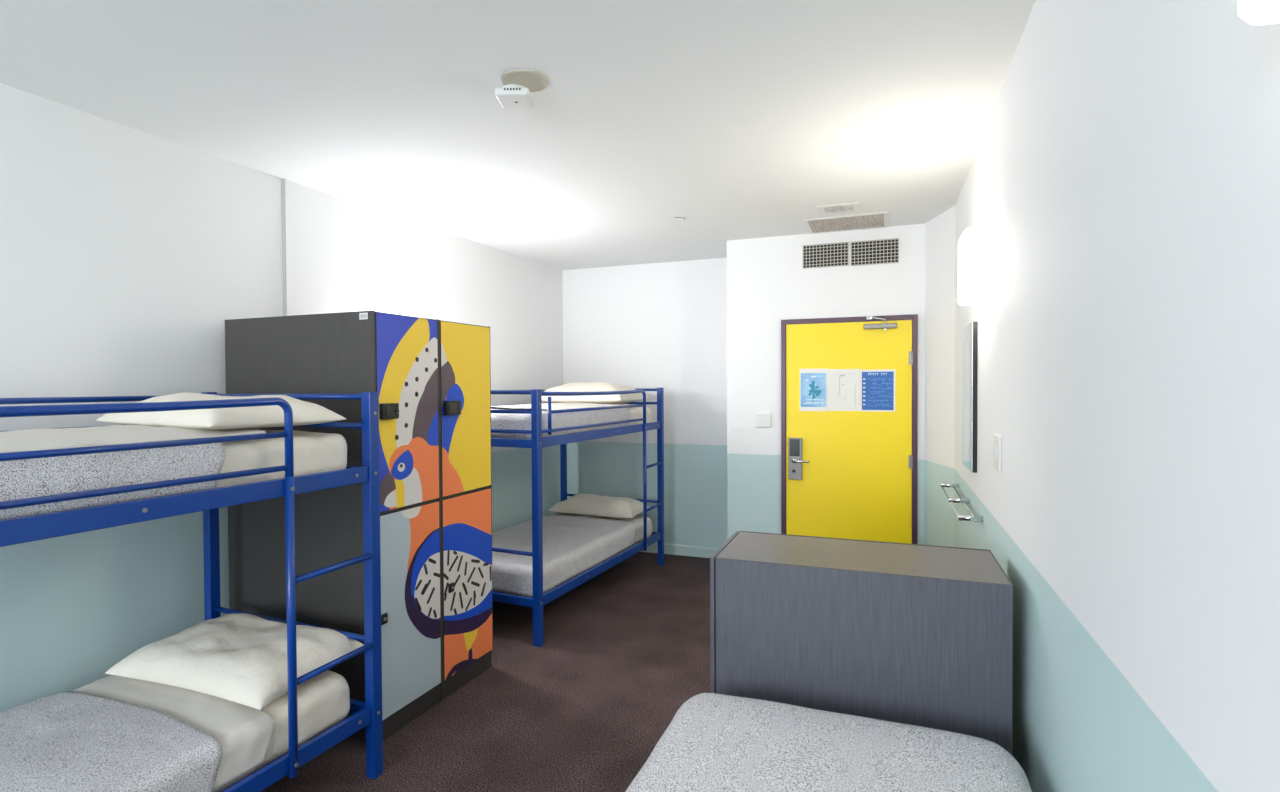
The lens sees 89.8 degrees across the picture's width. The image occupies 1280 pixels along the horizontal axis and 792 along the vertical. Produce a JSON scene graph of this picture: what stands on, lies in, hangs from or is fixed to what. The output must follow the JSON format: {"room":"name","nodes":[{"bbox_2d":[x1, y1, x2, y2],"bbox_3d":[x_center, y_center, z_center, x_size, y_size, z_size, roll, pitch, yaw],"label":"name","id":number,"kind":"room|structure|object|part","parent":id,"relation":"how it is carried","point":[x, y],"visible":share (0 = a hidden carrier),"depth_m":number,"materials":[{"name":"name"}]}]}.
{"room":"dormitory","nodes":[
{"label":"dormitory","id":0,"kind":"room"},
{"bbox_2d":[0,83,282,711],"bbox_3d":[-3.050,0.225,1.367,0.120,2.882,5.168,0,1,21],"label":"wall","id":1,"kind":"structure","parent":0,"point":[127,253],"depth_m":2.90,"materials":[{"name":"paint"}]},
{"bbox_2d":[285,179,562,532],"bbox_3d":[-1.489,0.151,5.280,0.120,2.882,3.256,0,1,23],"label":"wall","id":2,"kind":"structure","parent":0,"point":[343,255],"depth_m":5.09,"materials":[{"name":"paint"}]},
{"bbox_2d":[282,179,286,315],"bbox_3d":[-2.064,0.181,3.755,0.015,2.880,0.010,0,1,21],"label":"trim","id":3,"kind":"structure","parent":2,"relation":"attached to","point":[283,180],"depth_m":3.73,"materials":[{"name":"grey"}]},
{"bbox_2d":[221,552,710,791],"bbox_3d":[-0.686,1.664,2.274,4.500,0.050,9.100,0,1,21],"label":"floor","id":4,"kind":"structure","parent":0,"point":[584,709],"depth_m":3.42,"materials":[{"name":"carpet"}]},
{"bbox_2d":[0,392,382,791],"bbox_3d":[-2.024,0.825,2.023,1.117,1.650,2.084,0,1,23],"label":"bunk bed","id":5,"kind":"object","parent":4,"relation":"on","point":[18,530],"visible":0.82,"depth_m":2.36,"materials":[{"name":"blue metal"}]},
{"bbox_3d":[-2.517,0.149,2.223,0.024,0.024,1.984,0,1,23],"label":"wall rail","id":6,"kind":"part","parent":5,"relation":"part of","materials":[{"name":"blue metal"}]},
{"bbox_3d":[-2.518,0.024,2.221,0.024,0.024,1.984,0,1,23],"label":"wall rail","id":7,"kind":"part","parent":5,"relation":"part of","materials":[{"name":"blue metal"}]},
{"bbox_3d":[-1.615,0.166,1.632,0.049,0.296,1.624,0,1,23],"label":"guard rail","id":8,"kind":"part","parent":5,"relation":"part of","materials":[{"name":"blue metal"}]},
{"bbox_3d":[-1.551,0.346,1.810,0.028,0.065,1.983,0,1,23],"label":"rail","id":9,"kind":"part","parent":5,"relation":"part of","materials":[{"name":"blue metal"}]},
{"bbox_3d":[-2.111,0.806,3.168,0.050,1.650,0.050,0,1,23],"label":"post","id":10,"kind":"part","parent":5,"relation":"part of","materials":[{"name":"blue metal"}]},
{"bbox_2d":[216,429,346,487],"bbox_3d":[-2.030,0.257,2.020,0.969,0.193,1.934,0,1,23],"label":"mattress","id":11,"kind":"object","parent":5,"relation":"on","point":[313,452],"visible":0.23,"depth_m":2.42,"materials":[{"name":"beige fabric"}]},
{"bbox_2d":[0,443,225,519],"bbox_3d":[-2.142,0.235,1.763,1.006,0.178,1.413,0,1,23],"label":"blanket","id":12,"kind":"object","parent":11,"relation":"on","point":[37,477],"visible":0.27,"depth_m":1.86,"materials":[{"name":"grey fabric"}]},
{"bbox_2d":[0,425,265,452],"bbox_3d":[-2.067,0.136,1.928,0.923,0.032,1.351,0,1,23],"label":"sheet","id":13,"kind":"object","parent":12,"relation":"on","point":[28,439],"visible":0.84,"depth_m":2.06,"materials":[{"name":"white fabric"}]},
{"bbox_2d":[96,392,345,429],"bbox_3d":[-1.724,0.055,2.645,0.900,0.141,0.520,0,1,30],"label":"pillow","id":14,"kind":"object","parent":11,"relation":"on","point":[304,413],"visible":0.82,"depth_m":2.44,"materials":[{"name":"beige fabric"}]},
{"bbox_2d":[214,670,349,791],"bbox_3d":[-2.026,1.281,2.038,0.968,0.201,1.935,0,1,23],"label":"mattress","id":15,"kind":"object","parent":5,"relation":"on","point":[323,700],"visible":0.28,"depth_m":2.54,"materials":[{"name":"beige fabric"}]},
{"bbox_2d":[0,691,222,791],"bbox_3d":[-2.141,1.259,1.773,1.002,0.186,1.393,0,1,23],"label":"blanket","id":16,"kind":"object","parent":15,"relation":"on","point":[66,741],"visible":1,"depth_m":2.14,"materials":[{"name":"grey fabric"}]},
{"bbox_2d":[74,675,273,791],"bbox_3d":[-1.842,1.249,2.462,0.988,0.169,0.361,0,1,23],"label":"sheet","id":17,"kind":"object","parent":15,"relation":"on","point":[244,733],"visible":0.69,"depth_m":2.37,"materials":[{"name":"white fabric"}]},
{"bbox_2d":[105,613,363,709],"bbox_3d":[-1.702,1.080,2.740,0.880,0.167,0.529,0,1,20],"label":"pillow","id":18,"kind":"object","parent":15,"relation":"on","point":[241,658],"visible":0.9,"depth_m":2.60,"materials":[{"name":"beige fabric"}]},
{"bbox_3d":[-1.633,0.002,2.946,1.001,0.024,0.024,0,1,23],"label":"rail","id":19,"kind":"part","parent":5,"relation":"part of","materials":[{"name":"blue metal"}]},
{"bbox_3d":[-1.628,1.047,2.964,1.001,0.024,0.024,0,1,23],"label":"rail","id":20,"kind":"part","parent":5,"relation":"part of","materials":[{"name":"blue metal"}]},
{"bbox_3d":[-1.546,1.374,1.827,0.028,0.065,1.983,0,1,23],"label":"rail","id":21,"kind":"part","parent":5,"relation":"part of","materials":[{"name":"blue metal"}]},
{"bbox_3d":[-1.632,0.127,2.948,1.001,0.024,0.024,0,1,23],"label":"rail","id":22,"kind":"part","parent":5,"relation":"part of","materials":[{"name":"blue metal"}]},
{"bbox_3d":[-1.146,0.808,2.752,0.050,1.650,0.050,0,1,23],"label":"post","id":23,"kind":"part","parent":5,"relation":"part of","materials":[{"name":"blue metal"}]},
{"bbox_2d":[225,310,441,741],"bbox_3d":[-1.583,0.613,3.363,1.044,2.023,0.452,0,1,22],"label":"locker","id":24,"kind":"object","parent":4,"relation":"on","point":[394,356],"visible":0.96,"depth_m":3.15,"materials":[{"name":"grey laminate"}]},
{"bbox_3d":[-1.162,0.072,3.020,0.008,0.048,0.077,0,1,22],"label":"dial plate","id":25,"kind":"part","parent":24,"relation":"part of","materials":[{"name":"grey"}]},
{"bbox_3d":[-1.145,0.564,3.184,0.018,1.923,0.450,0,1,22],"label":"frame","id":26,"kind":"part","parent":24,"relation":"part of","materials":[{"name":"grey laminate"}]},
{"bbox_3d":[-1.145,0.074,3.176,0.021,0.932,0.424,0,1,22],"label":"door","id":27,"kind":"part","parent":24,"relation":"part of","materials":[{"name":"blue"}]},
{"bbox_3d":[-1.141,1.037,3.192,0.020,0.963,0.424,0,1,22],"label":"door","id":28,"kind":"part","parent":24,"relation":"part of","materials":[{"name":"blue"}]},
{"bbox_2d":[439,320,492,700],"bbox_3d":[-1.411,0.605,3.784,1.044,2.023,0.451,0,1,22],"label":"locker","id":29,"kind":"object","parent":4,"relation":"on","point":[464,349],"visible":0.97,"depth_m":3.59,"materials":[{"name":"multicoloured laminate"}]},
{"bbox_3d":[-0.989,0.065,3.443,0.008,0.049,0.094,0,1,22],"label":"dial plate","id":30,"kind":"part","parent":29,"relation":"part of","materials":[{"name":"grey"}]},
{"bbox_3d":[-0.973,0.066,3.598,0.020,0.932,0.435,0,1,22],"label":"door","id":31,"kind":"part","parent":29,"relation":"part of","materials":[{"name":"yellow"}]},
{"bbox_3d":[-0.968,1.029,3.614,0.020,0.963,0.435,0,1,22],"label":"door","id":32,"kind":"part","parent":29,"relation":"part of","materials":[{"name":"orange"}]},
{"bbox_2d":[491,388,663,646],"bbox_3d":[-0.704,0.763,5.268,1.117,1.650,2.084,0,1,25],"label":"bunk bed","id":33,"kind":"object","parent":4,"relation":"on","point":[537,442],"visible":0.6,"depth_m":4.44,"materials":[{"name":"blue metal"}]},
{"bbox_3d":[-1.191,0.087,5.480,0.024,0.024,1.984,0,1,25],"label":"wall rail","id":34,"kind":"part","parent":33,"relation":"part of","materials":[{"name":"blue metal"}]},
{"bbox_3d":[-1.140,0.231,4.338,1.001,0.024,0.024,0,1,25],"label":"rail","id":35,"kind":"part","parent":33,"relation":"part of","materials":[{"name":"blue metal"}]},
{"bbox_3d":[-1.141,0.101,4.336,1.001,0.024,0.024,0,1,25],"label":"rail","id":36,"kind":"part","parent":33,"relation":"part of","materials":[{"name":"blue metal"}]},
{"bbox_3d":[-1.141,-0.024,4.334,1.001,0.024,0.024,0,1,25],"label":"rail","id":37,"kind":"part","parent":33,"relation":"part of","materials":[{"name":"blue metal"}]},
{"bbox_3d":[-1.136,1.021,4.352,1.001,0.024,0.024,0,1,25],"label":"rail","id":38,"kind":"part","parent":33,"relation":"part of","materials":[{"name":"blue metal"}]},
{"bbox_3d":[-1.192,-0.038,5.478,0.024,0.024,1.984,0,1,25],"label":"wall rail","id":39,"kind":"part","parent":33,"relation":"part of","materials":[{"name":"blue metal"}]},
{"bbox_3d":[-0.660,0.782,4.128,0.050,1.650,0.050,0,1,25],"label":"post","id":40,"kind":"part","parent":33,"relation":"part of","materials":[{"name":"blue metal"}]},
{"bbox_3d":[-0.762,0.744,6.415,0.050,1.650,0.050,0,1,25],"label":"post","id":41,"kind":"part","parent":33,"relation":"part of","materials":[{"name":"blue metal"}]},
{"bbox_2d":[491,406,651,438],"bbox_3d":[-0.711,0.195,5.266,0.970,0.194,1.934,0,1,25],"label":"mattress","id":42,"kind":"object","parent":33,"relation":"on","point":[636,412],"visible":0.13,"depth_m":5.66,"materials":[{"name":"beige fabric"}]},
{"bbox_2d":[491,407,630,437],"bbox_3d":[-0.816,0.174,5.035,1.003,0.178,1.464,0,1,25],"label":"blanket","id":43,"kind":"object","parent":42,"relation":"on","point":[509,421],"visible":0.31,"depth_m":4.49,"materials":[{"name":"grey fabric"}]},
{"bbox_2d":[491,402,634,409],"bbox_3d":[-0.732,0.078,5.205,0.923,0.032,1.324,0,1,25],"label":"sheet","id":44,"kind":"object","parent":43,"relation":"on","point":[554,406],"visible":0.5,"depth_m":5.02,"materials":[{"name":"white fabric"}]},
{"bbox_2d":[542,382,648,402],"bbox_3d":[-0.440,-0.030,5.839,0.880,0.191,0.600,0,1,24],"label":"pillow","id":45,"kind":"object","parent":42,"relation":"on","point":[578,386],"visible":0.74,"depth_m":5.62,"materials":[{"name":"beige fabric"}]},
{"bbox_2d":[493,516,651,596],"bbox_3d":[-0.705,1.219,5.282,0.971,0.202,1.934,0,1,25],"label":"mattress","id":46,"kind":"object","parent":33,"relation":"on","point":[649,522],"visible":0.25,"depth_m":5.82,"materials":[{"name":"beige fabric"}]},
{"bbox_2d":[492,516,636,594],"bbox_3d":[-0.792,1.196,5.093,1.007,0.187,1.552,0,1,25],"label":"blanket","id":47,"kind":"object","parent":46,"relation":"on","point":[572,545],"visible":0.7,"depth_m":4.84,"materials":[{"name":"grey fabric"}]},
{"bbox_2d":[549,512,642,542],"bbox_3d":[-0.448,1.185,5.844,0.986,0.170,0.388,0,1,25],"label":"sheet","id":48,"kind":"object","parent":46,"relation":"on","point":[638,523],"visible":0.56,"depth_m":5.77,"materials":[{"name":"white fabric"}]},
{"bbox_2d":[549,494,648,517],"bbox_3d":[-0.368,1.016,6.002,0.860,0.161,0.440,0,1,25],"label":"pillow","id":49,"kind":"object","parent":46,"relation":"on","point":[581,504],"visible":0.93,"depth_m":5.86,"materials":[{"name":"beige fabric"}]},
{"bbox_3d":[-0.304,0.105,4.866,0.049,0.296,1.624,0,1,25],"label":"guard rail","id":50,"kind":"part","parent":33,"relation":"part of","materials":[{"name":"blue metal"}]},
{"bbox_3d":[-0.236,0.285,5.043,0.028,0.065,1.983,0,1,25],"label":"rail","id":51,"kind":"part","parent":33,"relation":"part of","materials":[{"name":"blue metal"}]},
{"bbox_3d":[-0.231,1.313,5.060,0.028,0.065,1.983,0,1,25],"label":"rail","id":52,"kind":"part","parent":33,"relation":"part of","materials":[{"name":"blue metal"}]},
{"bbox_3d":[-0.283,0.986,6.198,1.001,0.024,0.024,0,1,25],"label":"rail","id":53,"kind":"part","parent":33,"relation":"part of","materials":[{"name":"blue metal"}]},
{"bbox_3d":[-0.288,0.066,6.183,1.001,0.024,0.024,0,1,25],"label":"rail","id":54,"kind":"part","parent":33,"relation":"part of","materials":[{"name":"blue metal"}]},
{"bbox_3d":[-0.289,-0.059,6.181,1.001,0.024,0.024,0,1,25],"label":"rail","id":55,"kind":"part","parent":33,"relation":"part of","materials":[{"name":"blue metal"}]},
{"bbox_3d":[0.193,0.747,5.974,0.050,1.650,0.050,0,1,25],"label":"post","id":56,"kind":"part","parent":33,"relation":"part of","materials":[{"name":"blue metal"}]},
{"bbox_2d":[710,531,1012,754],"bbox_3d":[0.821,1.116,2.482,1.006,1.022,0.466,0,1,21],"label":"headboard","id":57,"kind":"object","parent":4,"relation":"on","point":[905,633],"visible":0.84,"depth_m":2.26,"materials":[{"name":"grey laminate"}]},
{"bbox_3d":[0.358,1.097,2.657,0.016,0.980,0.466,0,1,21],"label":"door","id":58,"kind":"part","parent":57,"relation":"part of","materials":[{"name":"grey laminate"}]},
{"bbox_3d":[0.290,1.472,1.170,0.970,0.360,1.980,0,1,21],"label":"bed","id":59,"kind":"object","parent":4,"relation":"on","visible":0},
{"bbox_3d":[0.288,1.173,1.164,1.024,0.239,2.040,0,1,21],"label":"mattress","id":60,"kind":"object","parent":59,"relation":"on","visible":0},
{"bbox_2d":[625,693,1031,791],"bbox_3d":[0.336,1.156,1.289,1.061,0.248,1.807,0,1,21],"label":"blanket","id":61,"kind":"object","parent":60,"relation":"on","point":[714,742],"visible":1,"depth_m":1.84,"materials":[{"name":"grey fabric"}]},
{"bbox_2d":[0,0,1034,269],"bbox_3d":[-0.701,-1.282,2.224,4.500,0.080,9.100,0,1,21],"label":"ceiling","id":62,"kind":"structure","parent":0,"point":[732,119],"depth_m":2.70,"materials":[{"name":"white paint"}]},
{"bbox_2d":[495,84,533,108],"bbox_3d":[-0.509,-1.220,2.619,0.134,0.048,0.135,0,1,1],"label":"smoke detector","id":63,"kind":"object","parent":62,"relation":"attached to","point":[512,96],"visible":1,"depth_m":2.58,"materials":[{"name":"white plastic"}]},
{"bbox_2d":[501,69,547,91],"bbox_3d":[-0.455,-1.246,2.545,0.184,0.006,0.184,0,1,21],"label":"ceiling plate","id":64,"kind":"object","parent":62,"relation":"attached to","point":[534,81],"visible":0.84,"depth_m":2.52,"materials":[{"name":"beige plastic"}]},
{"bbox_2d":[672,217,683,220],"bbox_3d":[0.277,-1.283,4.656,0.084,0.010,0.084,0,1,21],"label":"sprinkler cover","id":65,"kind":"object","parent":62,"relation":"attached to","point":[675,218],"visible":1,"depth_m":4.65,"materials":[{"name":"white plastic"}]},
{"bbox_2d":[816,202,860,214],"bbox_3d":[1.366,-1.287,4.417,0.280,0.006,0.220,0,1,21],"label":"ceiling vent","id":66,"kind":"object","parent":62,"relation":"in","point":[847,207],"visible":1,"depth_m":4.40,"materials":[{"name":"white plastic"}]},
{"bbox_2d":[803,212,887,233],"bbox_3d":[1.551,-1.295,4.828,0.584,0.006,0.464,0,1,21],"label":"ceiling vent","id":67,"kind":"object","parent":62,"relation":"in","point":[871,220],"visible":1,"depth_m":4.81,"materials":[{"name":"white plastic"}]},
{"bbox_2d":[562,258,727,547],"bbox_3d":[0.055,0.123,6.494,2.037,2.882,0.120,0,1,21],"label":"wall","id":68,"kind":"structure","parent":0,"point":[653,325],"depth_m":6.36,"materials":[{"name":"paint"}]},
{"bbox_2d":[635,543,718,557],"bbox_3d":[0.094,1.515,6.434,1.917,0.100,0.014,0,1,21],"label":"baseboard","id":69,"kind":"structure","parent":68,"relation":"attached to","point":[673,549],"depth_m":6.30,"materials":[{"name":"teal paint"}]},
{"bbox_2d":[727,460,727,532],"bbox_3d":[0.916,0.132,5.726,0.120,2.882,0.700,0,1,21],"label":"wall","id":70,"kind":"structure","parent":0,"point":[727,460],"depth_m":5.43,"materials":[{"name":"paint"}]},
{"bbox_2d":[727,224,924,544],"bbox_3d":[1.517,0.138,5.185,1.625,2.882,0.120,0,1,21],"label":"wall","id":71,"kind":"structure","parent":0,"point":[768,284],"depth_m":5.28,"materials":[{"name":"paint"}]},
{"bbox_2d":[756,413,770,426],"bbox_3d":[1.019,0.200,5.302,0.120,0.115,0.020,0,1,21],"label":"switch plate","id":72,"kind":"object","parent":71,"relation":"attached to","point":[762,419],"visible":1,"depth_m":5.30,"materials":[{"name":"white plastic"}]},
{"bbox_2d":[803,242,848,268],"bbox_3d":[1.473,-1.116,5.105,0.349,0.183,0.018,0,1,21],"label":"air vent","id":73,"kind":"object","parent":71,"relation":"in","point":[831,254],"visible":1,"depth_m":5.10,"materials":[{"name":"grey metal"}]},
{"bbox_2d":[781,314,917,543],"bbox_3d":[1.619,0.481,5.032,1.020,2.198,0.104,0,1,21],"label":"door","id":74,"kind":"structure","parent":71,"relation":"in","point":[845,474],"depth_m":5.05,"materials":[{"name":"yellow paint"}]},
{"bbox_3d":[1.169,0.500,5.223,0.031,0.100,0.004,0,1,21],"label":"strike plate","id":75,"kind":"part","parent":74,"relation":"part of","materials":[{"name":"purple paint"}]},
{"bbox_3d":[1.256,0.506,5.193,0.108,0.338,0.023,0,1,21],"label":"lock plate","id":76,"kind":"part","parent":74,"relation":"part of","materials":[{"name":"silver metal"}]},
{"bbox_3d":[1.284,0.518,5.138,0.146,0.044,0.060,0,1,21],"label":"lever handle","id":77,"kind":"part","parent":74,"relation":"part of","materials":[{"name":"silver metal"}]},
{"bbox_2d":[800,369,826,410],"bbox_3d":[1.387,-0.048,5.141,0.214,0.340,0.003,0,1,21],"label":"notice","id":78,"kind":"object","parent":74,"relation":"attached to","point":[813,382],"visible":1,"depth_m":5.14,"materials":[{"name":"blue paper"}]},
{"bbox_2d":[828,369,859,410],"bbox_3d":[1.603,-0.047,5.060,0.244,0.330,0.002,0,1,21],"label":"notice","id":79,"kind":"object","parent":74,"relation":"attached to","point":[843,384],"visible":1,"depth_m":5.06,"materials":[{"name":"white paper"}]},
{"bbox_3d":[1.815,-0.559,4.927,0.153,0.112,0.059,0,1,21],"label":"closer arm","id":80,"kind":"part","parent":74,"relation":"part of","materials":[{"name":"silver metal"}]},
{"bbox_2d":[860,369,894,411],"bbox_3d":[1.838,-0.042,4.970,0.254,0.325,0.002,0,1,21],"label":"notice","id":81,"kind":"object","parent":74,"relation":"attached to","point":[877,387],"visible":1,"depth_m":4.97,"materials":[{"name":"blue paper"}]},
{"bbox_2d":[851,238,898,265],"bbox_3d":[1.816,-1.112,4.974,0.347,0.185,0.018,0,1,21],"label":"air vent","id":82,"kind":"object","parent":71,"relation":"in","point":[884,251],"visible":1,"depth_m":4.97,"materials":[{"name":"grey metal"}]},
{"bbox_2d":[925,206,954,546],"bbox_3d":[2.212,0.143,4.621,0.120,2.882,0.503,0,1,2],"label":"wall","id":83,"kind":"structure","parent":0,"point":[939,231],"depth_m":4.61,"materials":[{"name":"paint"}]},
{"bbox_2d":[954,0,1279,791],"bbox_3d":[0.905,0.212,0.967,0.120,2.882,7.246,0,1,21],"label":"wall","id":84,"kind":"structure","parent":0,"point":[1122,179],"depth_m":1.24,"materials":[{"name":"paint"}]},
{"bbox_2d":[941,483,982,521],"bbox_3d":[1.801,0.586,3.630,0.106,0.028,1.111,0,1,21],"label":"towel rack","id":85,"kind":"object","parent":84,"relation":"attached to","point":[960,499],"visible":1,"depth_m":3.57,"materials":[{"name":"silver metal"}]},
{"bbox_3d":[1.759,0.595,3.646,0.011,0.011,1.105,0,1,21],"label":"rail","id":86,"kind":"part","parent":85,"relation":"part of","materials":[{"name":"silver metal"}]},
{"bbox_3d":[1.823,0.595,3.622,0.011,0.011,1.105,0,1,21],"label":"rail","id":87,"kind":"part","parent":85,"relation":"part of","materials":[{"name":"silver metal"}]},
{"bbox_2d":[962,322,977,472],"bbox_3d":[1.792,0.003,3.496,0.026,0.775,0.430,0,1,21],"label":"mirror","id":88,"kind":"object","parent":84,"relation":"attached to","point":[970,332],"visible":1,"depth_m":3.35,"materials":[{"name":"silver mirror"}]},
{"bbox_3d":[1.783,0.003,3.500,0.005,0.775,0.430,0,1,21],"label":"glass","id":89,"kind":"part","parent":88,"relation":"part of","materials":[{"name":"white mirror"}]},
{"bbox_2d":[958,226,986,304],"bbox_3d":[1.611,-0.625,3.120,0.100,0.335,0.290,0,1,21],"label":"wall light","id":90,"kind":"object","parent":84,"relation":"attached to","point":[972,251],"visible":1,"depth_m":2.99,"materials":[{"name":"white plastic"}]},
{"bbox_3d":[1.652,-0.625,3.104,0.012,0.305,0.250,0,1,21],"label":"plate","id":91,"kind":"part","parent":90,"relation":"part of","materials":[{"name":"white plastic"}]},
{"bbox_2d":[993,434,1001,471],"bbox_3d":[1.480,0.234,2.662,0.016,0.145,0.124,0,1,21],"label":"switch plate","id":92,"kind":"object","parent":84,"relation":"attached to","point":[997,449],"visible":1,"depth_m":2.62,"materials":[{"name":"white plastic"}]},
{"bbox_2d":[1238,0,1279,24],"bbox_3d":[0.626,-0.557,0.543,0.100,0.335,0.290,0,1,21],"label":"wall light","id":93,"kind":"object","parent":84,"relation":"attached to","point":[1254,12],"visible":1,"depth_m":0.66,"materials":[{"name":"white plastic"}]}
]}

